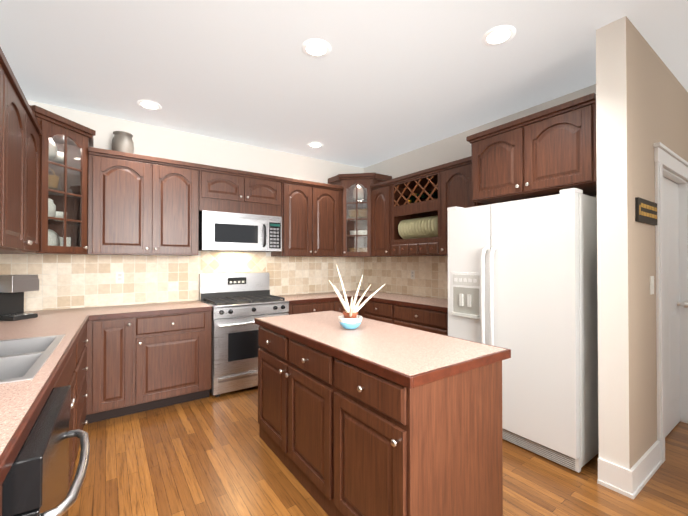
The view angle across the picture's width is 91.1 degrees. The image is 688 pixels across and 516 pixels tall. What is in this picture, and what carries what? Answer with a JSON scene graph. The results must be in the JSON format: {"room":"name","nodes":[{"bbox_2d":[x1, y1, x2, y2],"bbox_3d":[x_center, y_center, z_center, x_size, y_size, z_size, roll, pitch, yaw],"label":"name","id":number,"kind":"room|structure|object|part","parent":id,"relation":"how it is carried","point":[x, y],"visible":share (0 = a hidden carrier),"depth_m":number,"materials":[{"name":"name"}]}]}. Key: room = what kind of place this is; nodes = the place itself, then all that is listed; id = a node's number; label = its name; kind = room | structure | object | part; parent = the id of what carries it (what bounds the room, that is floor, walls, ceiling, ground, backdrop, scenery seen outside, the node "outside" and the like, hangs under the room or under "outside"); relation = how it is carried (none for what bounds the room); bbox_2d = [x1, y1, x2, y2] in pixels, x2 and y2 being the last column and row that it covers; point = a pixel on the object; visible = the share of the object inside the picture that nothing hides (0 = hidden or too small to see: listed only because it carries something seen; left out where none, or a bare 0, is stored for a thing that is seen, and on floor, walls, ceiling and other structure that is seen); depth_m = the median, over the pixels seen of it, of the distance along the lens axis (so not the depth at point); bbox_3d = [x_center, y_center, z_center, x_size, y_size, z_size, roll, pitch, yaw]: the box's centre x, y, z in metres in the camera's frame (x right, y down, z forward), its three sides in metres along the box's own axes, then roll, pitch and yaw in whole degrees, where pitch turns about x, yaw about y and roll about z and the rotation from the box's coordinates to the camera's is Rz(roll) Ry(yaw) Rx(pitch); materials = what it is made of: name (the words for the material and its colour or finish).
{"room":"kitchen","nodes":[
{"label":"kitchen","id":0,"kind":"room"},
{"bbox_2d":[27,100,363,310],"bbox_3d":[-1.367,-0.003,4.109,4.400,2.800,0.120,0,-1,-35],"label":"wall","id":1,"kind":"structure","parent":0,"point":[158,142],"depth_m":3.88,"materials":[{"name":"white paint"}]},
{"bbox_2d":[0,105,95,254],"bbox_3d":[-2.511,-0.595,2.830,0.682,1.120,0.656,0,-1,-35],"label":"upper cabinet","id":2,"kind":"object","parent":1,"relation":"attached to","point":[73,140],"depth_m":2.85,"materials":[{"name":"brown wood"}]},
{"bbox_3d":[-2.466,-0.545,2.846,0.246,0.984,0.220,0,-1,-35],"label":"cabinet items","id":3,"kind":"part","parent":2,"relation":"part of"},
{"bbox_2d":[88,151,199,255],"bbox_3d":[-1.985,-0.485,3.390,0.923,0.911,0.345,0,-1,-35],"label":"upper cabinet","id":4,"kind":"object","parent":1,"relation":"attached to","point":[138,204],"depth_m":3.22,"materials":[{"name":"brown wood"}]},
{"bbox_2d":[112,131,133,153],"bbox_3d":[-2.163,-1.097,3.303,0.184,0.232,0.184,0,-1,-35],"label":"crock","id":5,"kind":"object","parent":4,"relation":"on","point":[122,141],"visible":0.75,"depth_m":3.23,"materials":[{"name":"grey"}]},
{"bbox_2d":[0,251,362,310],"bbox_3d":[-1.338,0.204,4.048,4.000,0.555,0.010,0,-1,-35],"label":"backsplash","id":6,"kind":"structure","parent":1,"relation":"attached to","point":[73,281],"depth_m":3.56,"materials":[{"name":"tile"}]},
{"bbox_2d":[116,272,123,282],"bbox_3d":[-2.255,0.198,3.396,0.070,0.115,0.005,0,-1,-35],"label":"electrical outlet plate","id":7,"kind":"object","parent":6,"relation":"attached to","point":[119,277],"depth_m":3.40,"materials":[{"name":"white plastic"}]},
{"bbox_2d":[200,167,283,218],"bbox_3d":[-1.223,-0.715,3.928,0.930,0.441,0.345,0,-1,-35],"label":"upper cabinet","id":8,"kind":"object","parent":1,"relation":"attached to","point":[220,191],"depth_m":3.77,"materials":[{"name":"brown wood"}]},
{"bbox_2d":[199,210,281,251],"bbox_3d":[-1.196,-0.285,3.876,0.886,0.407,0.453,0,-1,-35],"label":"microwave","id":9,"kind":"object","parent":8,"relation":"attached to","point":[224,231],"visible":1,"depth_m":3.71,"materials":[{"name":"white"}]},
{"bbox_2d":[271,179,342,256],"bbox_3d":[-0.477,-0.475,4.450,0.885,0.911,0.345,0,-1,-35],"label":"upper cabinet","id":10,"kind":"object","parent":1,"relation":"attached to","point":[312,221],"depth_m":4.29,"materials":[{"name":"brown wood"}]},
{"bbox_2d":[328,173,391,256],"bbox_3d":[0.214,-0.577,4.746,0.676,1.120,0.656,0,-1,-35],"label":"upper cabinet","id":11,"kind":"object","parent":1,"relation":"attached to","point":[349,183],"depth_m":4.58,"materials":[{"name":"brown wood"}]},
{"bbox_3d":[0.210,-0.524,4.708,0.265,0.978,0.263,0,-1,-35],"label":"cabinet items","id":12,"kind":"part","parent":11,"relation":"part of"},
{"bbox_2d":[0,0,687,167],"bbox_3d":[1.107,-1.458,1.474,6.800,0.060,7.500,0,-1,-35],"label":"ceiling","id":13,"kind":"structure","parent":0,"point":[383,80],"depth_m":2.44,"materials":[{"name":"white paint"}]},
{"bbox_2d":[137,100,161,109],"bbox_3d":[-1.794,-1.410,3.113,0.199,0.005,0.199,0,-1,10],"label":"recessed light","id":14,"kind":"object","parent":13,"relation":"in","point":[150,105],"depth_m":3.11,"materials":[{"name":"white"}]},
{"bbox_2d":[307,142,322,147],"bbox_3d":[-0.353,-1.400,4.175,0.199,0.005,0.199,0,-1,10],"label":"recessed light","id":15,"kind":"object","parent":13,"relation":"in","point":[315,144],"depth_m":4.16,"materials":[{"name":"white"}]},
{"bbox_2d":[302,39,330,57],"bbox_3d":[-0.187,-1.418,2.288,0.199,0.005,0.199,0,-1,10],"label":"recessed light","id":16,"kind":"object","parent":13,"relation":"in","point":[315,48],"depth_m":2.28,"materials":[{"name":"white"}]},
{"bbox_2d":[482,25,515,46],"bbox_3d":[0.990,-1.419,2.162,0.199,0.005,0.199,0,-1,10],"label":"recessed light","id":17,"kind":"object","parent":13,"relation":"in","point":[492,37],"depth_m":2.15,"materials":[{"name":"white"}]},
{"bbox_2d":[68,386,687,515],"bbox_3d":[1.107,1.402,1.447,6.800,0.060,7.500,0,-1,-35],"label":"floor","id":18,"kind":"structure","parent":0,"point":[212,455],"depth_m":2.13,"materials":[{"name":"brown wood"}]},
{"bbox_2d":[0,485,1,515],"bbox_3d":[-0.770,0.923,0.285,0.541,0.876,0.909,0,-1,-35],"label":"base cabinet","id":19,"kind":"object","parent":18,"relation":"on","point":[1,485],"depth_m":0.76,"materials":[{"name":"brown wood"}]},
{"bbox_2d":[2,385,89,515],"bbox_3d":[-1.126,0.933,0.954,0.644,0.868,0.605,0,-1,-35],"label":"dishwasher","id":20,"kind":"object","parent":18,"relation":"on","point":[35,482],"visible":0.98,"depth_m":0.95,"materials":[{"name":"black metal"}]},
{"bbox_2d":[53,325,87,488],"bbox_3d":[-2.071,0.942,2.264,0.521,0.876,0.823,0,-1,-35],"label":"base cabinet","id":21,"kind":"object","parent":18,"relation":"on","point":[73,374],"depth_m":2.10,"materials":[{"name":"brown wood"}]},
{"bbox_2d":[85,320,104,423],"bbox_3d":[-2.497,0.948,2.844,0.738,0.876,0.624,0,-1,-35],"label":"base cabinet","id":22,"kind":"object","parent":18,"relation":"on","point":[95,401],"depth_m":2.79,"materials":[{"name":"brown wood"}]},
{"bbox_2d":[105,316,144,419],"bbox_3d":[-2.094,0.950,3.127,0.363,0.876,0.624,0,-1,-35],"label":"base cabinet","id":23,"kind":"object","parent":18,"relation":"on","point":[139,364],"depth_m":2.90,"materials":[{"name":"brown wood"}]},
{"bbox_2d":[145,311,211,410],"bbox_3d":[-1.767,0.953,3.357,0.718,0.876,0.624,0,-1,-35],"label":"base cabinet","id":24,"kind":"object","parent":18,"relation":"on","point":[177,346],"depth_m":3.14,"materials":[{"name":"brown wood"}]},
{"bbox_2d":[199,272,288,396],"bbox_3d":[-1.110,0.786,3.771,0.810,1.215,0.697,0,-1,-35],"label":"stove","id":25,"kind":"object","parent":18,"relation":"on","point":[239,303],"visible":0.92,"depth_m":3.50,"materials":[{"name":"silver metal"}]},
{"bbox_2d":[287,301,338,314],"bbox_3d":[-0.521,0.961,4.233,0.668,0.876,0.624,0,-1,-35],"label":"base cabinet","id":26,"kind":"object","parent":18,"relation":"on","point":[337,306],"depth_m":3.97,"materials":[{"name":"brown wood"}]},
{"bbox_2d":[339,299,358,314],"bbox_3d":[-0.184,0.963,4.471,0.448,0.876,0.624,0,-1,-35],"label":"base cabinet","id":27,"kind":"object","parent":18,"relation":"on","point":[341,309],"depth_m":4.22,"materials":[{"name":"brown wood"}]},
{"bbox_2d":[359,300,390,322],"bbox_3d":[0.601,0.961,4.268,0.575,0.876,0.645,0,-1,-35],"label":"base cabinet","id":28,"kind":"object","parent":18,"relation":"on","point":[379,311],"depth_m":4.07,"materials":[{"name":"brown wood"}]},
{"bbox_2d":[255,310,510,515],"bbox_3d":[0.062,0.921,2.153,0.742,0.915,1.650,0,-1,-35],"label":"kitchen island","id":29,"kind":"object","parent":18,"relation":"on","point":[338,437],"depth_m":1.58,"materials":[{"name":"brown wood"}]},
{"bbox_2d":[258,311,505,375],"bbox_3d":[0.071,0.483,2.163,0.688,0.039,1.618,0,-1,-35],"label":"island countertop","id":30,"kind":"structure","parent":29,"relation":"on","point":[406,351],"depth_m":1.84,"materials":[{"name":"laminate"}]},
{"bbox_2d":[329,267,384,328],"bbox_3d":[0.051,0.253,2.220,0.488,0.420,0.345,0,-1,-35],"label":"potted plant","id":31,"kind":"object","parent":30,"relation":"on","point":[350,318],"visible":1,"depth_m":2.19,"materials":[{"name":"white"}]},
{"bbox_2d":[391,304,447,335],"bbox_3d":[1.051,0.955,3.628,0.575,0.876,0.920,0,-1,-35],"label":"base cabinet","id":32,"kind":"object","parent":18,"relation":"on","point":[434,321],"depth_m":3.50,"materials":[{"name":"brown wood"}]},
{"bbox_2d":[447,188,598,472],"bbox_3d":[1.475,0.471,2.745,0.845,1.826,0.985,0,-1,-35],"label":"fridge","id":33,"kind":"object","parent":18,"relation":"on","point":[522,280],"visible":0.69,"depth_m":2.33,"materials":[{"name":"white metal"}]},
{"bbox_2d":[364,84,596,296],"bbox_3d":[1.296,-0.005,3.904,0.120,2.800,3.280,0,-1,-35],"label":"wall","id":34,"kind":"structure","parent":0,"point":[448,149],"depth_m":3.96,"materials":[{"name":"white paint"}]},
{"bbox_2d":[371,180,413,255],"bbox_3d":[0.615,-0.475,4.446,0.365,0.911,0.395,0,-1,-35],"label":"upper cabinet","id":35,"kind":"object","parent":34,"relation":"attached to","point":[392,208],"depth_m":4.27,"materials":[{"name":"brown wood"}]},
{"bbox_2d":[390,240,397,255],"bbox_3d":[0.768,-0.122,4.226,0.365,0.200,0.170,0,-1,-35],"label":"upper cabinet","id":36,"kind":"object","parent":34,"relation":"attached to","point":[393,243],"depth_m":4.14,"materials":[{"name":"brown wood"}]},
{"bbox_2d":[398,236,405,255],"bbox_3d":[0.858,-0.123,4.098,0.365,0.200,0.144,0,-1,-35],"label":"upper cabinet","id":37,"kind":"object","parent":34,"relation":"attached to","point":[401,242],"depth_m":4.04,"materials":[{"name":"brown wood"}]},
{"bbox_2d":[364,256,447,298],"bbox_3d":[0.929,0.232,4.310,0.008,0.504,2.170,0,-1,-35],"label":"backsplash","id":38,"kind":"structure","parent":34,"relation":"attached to","point":[393,275],"depth_m":4.42,"materials":[{"name":"tile"}]},
{"bbox_2d":[411,270,414,278],"bbox_3d":[0.887,0.217,4.360,0.005,0.115,0.070,0,-1,-35],"label":"electrical outlet plate","id":39,"kind":"object","parent":38,"relation":"attached to","point":[412,271],"depth_m":4.35,"materials":[{"name":"white plastic"}]},
{"bbox_2d":[406,239,413,255],"bbox_3d":[0.941,-0.124,3.980,0.365,0.200,0.144,0,-1,-35],"label":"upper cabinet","id":40,"kind":"object","parent":34,"relation":"attached to","point":[409,242],"depth_m":3.92,"materials":[{"name":"brown wood"}]},
{"bbox_2d":[414,238,425,255],"bbox_3d":[1.024,-0.125,3.862,0.365,0.200,0.144,0,-1,-35],"label":"drawer","id":41,"kind":"object","parent":34,"relation":"attached to","point":[419,243],"depth_m":3.80,"materials":[{"name":"brown wood"}]},
{"bbox_2d":[426,237,437,255],"bbox_3d":[1.114,-0.126,3.734,0.365,0.200,0.170,0,-1,-35],"label":"drawer","id":42,"kind":"object","parent":34,"relation":"attached to","point":[431,242],"depth_m":3.66,"materials":[{"name":"brown wood"}]},
{"bbox_2d":[438,160,488,255],"bbox_3d":[1.280,-0.484,3.501,0.365,0.911,0.445,0,-1,-35],"label":"upper cabinet","id":43,"kind":"object","parent":34,"relation":"attached to","point":[455,180],"depth_m":3.46,"materials":[{"name":"brown wood"}]},
{"bbox_2d":[402,193,420,202],"bbox_3d":[0.881,-0.711,4.095,0.306,0.135,0.245,0,-1,-35],"label":"bottle","id":44,"kind":"object","parent":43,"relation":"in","point":[413,198],"depth_m":4.08,"materials":[{"name":"black"}]},
{"bbox_2d":[421,189,437,200],"bbox_3d":[1.077,-0.713,3.816,0.306,0.135,0.235,0,-1,-35],"label":"bottle","id":45,"kind":"object","parent":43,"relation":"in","point":[435,195],"depth_m":3.87,"materials":[{"name":"black"}]},
{"bbox_2d":[466,93,596,203],"bbox_3d":[1.616,-0.798,2.798,0.627,0.585,0.970,0,-1,-35],"label":"upper cabinet","id":46,"kind":"object","parent":34,"relation":"attached to","point":[549,151],"visible":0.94,"depth_m":2.55,"materials":[{"name":"brown wood"}]},
{"bbox_2d":[596,16,687,469],"bbox_3d":[2.433,-0.017,2.607,2.010,2.800,0.150,0,-1,-35],"label":"wall","id":47,"kind":"structure","parent":0,"point":[641,100],"depth_m":2.06,"materials":[{"name":"white paint"}]},
{"bbox_2d":[635,197,656,224],"bbox_3d":[1.938,-0.294,2.159,0.400,0.145,0.016,0,-1,-35],"label":"sign","id":48,"kind":"object","parent":47,"relation":"attached to","point":[646,211],"visible":0.98,"depth_m":2.12,"materials":[{"name":"black"}]},
{"bbox_2d":[650,276,653,294],"bbox_3d":[2.034,0.179,2.226,0.070,0.120,0.011,0,-1,-35],"label":"electrical outlet plate","id":49,"kind":"object","parent":47,"relation":"attached to","point":[651,277],"depth_m":2.21,"materials":[{"name":"white plastic"}]},
{"bbox_2d":[653,142,687,462],"bbox_3d":[2.505,0.305,2.633,1.090,2.155,0.185,0,-1,-35],"label":"door frame","id":50,"kind":"structure","parent":47,"relation":"attached to","point":[665,157],"depth_m":2.40,"materials":[{"name":"white wood"}]},
{"bbox_2d":[663,177,687,436],"bbox_3d":[2.518,0.372,2.614,0.826,2.002,0.100,0,-1,-35],"label":"hall door","id":51,"kind":"structure","parent":47,"relation":"in","point":[672,304],"depth_m":2.70,"materials":[{"name":"white wood"}]},
{"bbox_3d":[-0.940,-0.043,-0.114,0.120,2.800,7.280,0,-1,-35],"label":"wall","id":52,"kind":"structure","parent":0,"visible":0},
{"bbox_2d":[0,51,11,250],"bbox_3d":[-1.548,-0.506,1.168,0.344,0.911,1.168,0,-1,-35],"label":"upper cabinet","id":53,"kind":"object","parent":52,"relation":"attached to","point":[5,71],"depth_m":1.73,"materials":[{"name":"brown wood"}]},
{"bbox_2d":[0,75,41,252],"bbox_3d":[-2.145,-0.498,2.016,0.344,0.911,1.189,0,-1,-35],"label":"upper cabinet","id":54,"kind":"object","parent":52,"relation":"attached to","point":[20,131],"depth_m":2.12,"materials":[{"name":"brown wood"}]},
{"bbox_2d":[24,309,63,317],"bbox_3d":[-2.549,0.489,2.799,0.300,0.039,0.632,0,-1,-35],"label":"countertop","id":55,"kind":"structure","parent":52,"relation":"attached to","point":[41,313],"depth_m":2.92,"materials":[{"name":"laminate"}]},
{"bbox_2d":[0,275,38,320],"bbox_3d":[-2.574,0.299,2.584,0.290,0.335,0.230,0,-1,10],"label":"coffee maker","id":56,"kind":"object","parent":55,"relation":"on","point":[13,288],"visible":1,"depth_m":2.57,"materials":[{"name":"black"}]},
{"bbox_2d":[0,315,90,486],"bbox_3d":[-1.028,0.475,1.151,0.123,0.043,3.854,0,-1,-35],"label":"trim","id":57,"kind":"structure","parent":52,"relation":"attached to","point":[9,454],"depth_m":1.00,"materials":[{"name":"brown wood"}]},
{"bbox_2d":[0,307,91,455],"bbox_3d":[-1.141,0.470,0.833,0.641,0.039,5.468,0,-1,-35],"label":"countertop","id":58,"kind":"structure","parent":52,"relation":"attached to","point":[17,399],"depth_m":1.51,"materials":[{"name":"laminate"}]},
{"bbox_2d":[0,334,65,383],"bbox_3d":[-1.641,0.393,1.490,0.571,0.516,0.923,0,-1,-35],"label":"sink","id":59,"kind":"object","parent":58,"relation":"in","point":[23,359],"visible":0.46,"depth_m":1.58,"materials":[{"name":"silver metal"}]},
{"bbox_2d":[88,300,209,314],"bbox_3d":[-1.867,0.494,3.291,0.962,0.039,0.612,0,-1,-35],"label":"countertop","id":60,"kind":"structure","parent":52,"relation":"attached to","point":[100,310],"depth_m":3.23,"materials":[{"name":"laminate"}]},
{"bbox_2d":[91,306,211,320],"bbox_3d":[-1.675,0.493,3.039,0.938,0.043,0.020,0,-1,-35],"label":"trim","id":61,"kind":"structure","parent":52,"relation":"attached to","point":[198,309],"depth_m":2.99,"materials":[{"name":"brown wood"}]},
{"bbox_2d":[276,291,354,300],"bbox_3d":[-0.398,0.504,4.324,0.968,0.039,0.612,0,-1,-35],"label":"countertop","id":62,"kind":"structure","parent":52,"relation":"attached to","point":[326,294],"depth_m":4.36,"materials":[{"name":"laminate"}]},
{"bbox_2d":[289,296,358,303],"bbox_3d":[-0.219,0.503,4.063,0.962,0.043,0.020,0,-1,-35],"label":"trim","id":63,"kind":"structure","parent":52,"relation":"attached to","point":[348,297],"depth_m":4.00,"materials":[{"name":"brown wood"}]},
{"bbox_2d":[345,290,447,307],"bbox_3d":[0.683,0.502,4.136,0.585,0.039,2.163,0,-1,-35],"label":"countertop","id":64,"kind":"structure","parent":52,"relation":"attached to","point":[390,296],"depth_m":4.01,"materials":[{"name":"laminate"}]},
{"bbox_2d":[359,296,447,311],"bbox_3d":[0.632,0.500,3.727,0.016,0.043,1.551,0,-1,-35],"label":"trim","id":65,"kind":"structure","parent":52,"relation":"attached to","point":[430,307],"depth_m":3.62,"materials":[{"name":"brown wood"}]},
{"bbox_3d":[4.357,-0.028,1.515,0.120,2.800,3.850,0,-1,-35],"label":"wall","id":66,"kind":"structure","parent":0,"visible":0},
{"bbox_2d":[621,440,661,499],"bbox_3d":[1.875,1.303,2.109,0.583,0.150,0.043,0,-1,-35],"label":"baseboard","id":67,"kind":"structure","parent":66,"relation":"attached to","point":[634,480],"depth_m":2.02,"materials":[{"name":"white"}]}
]}

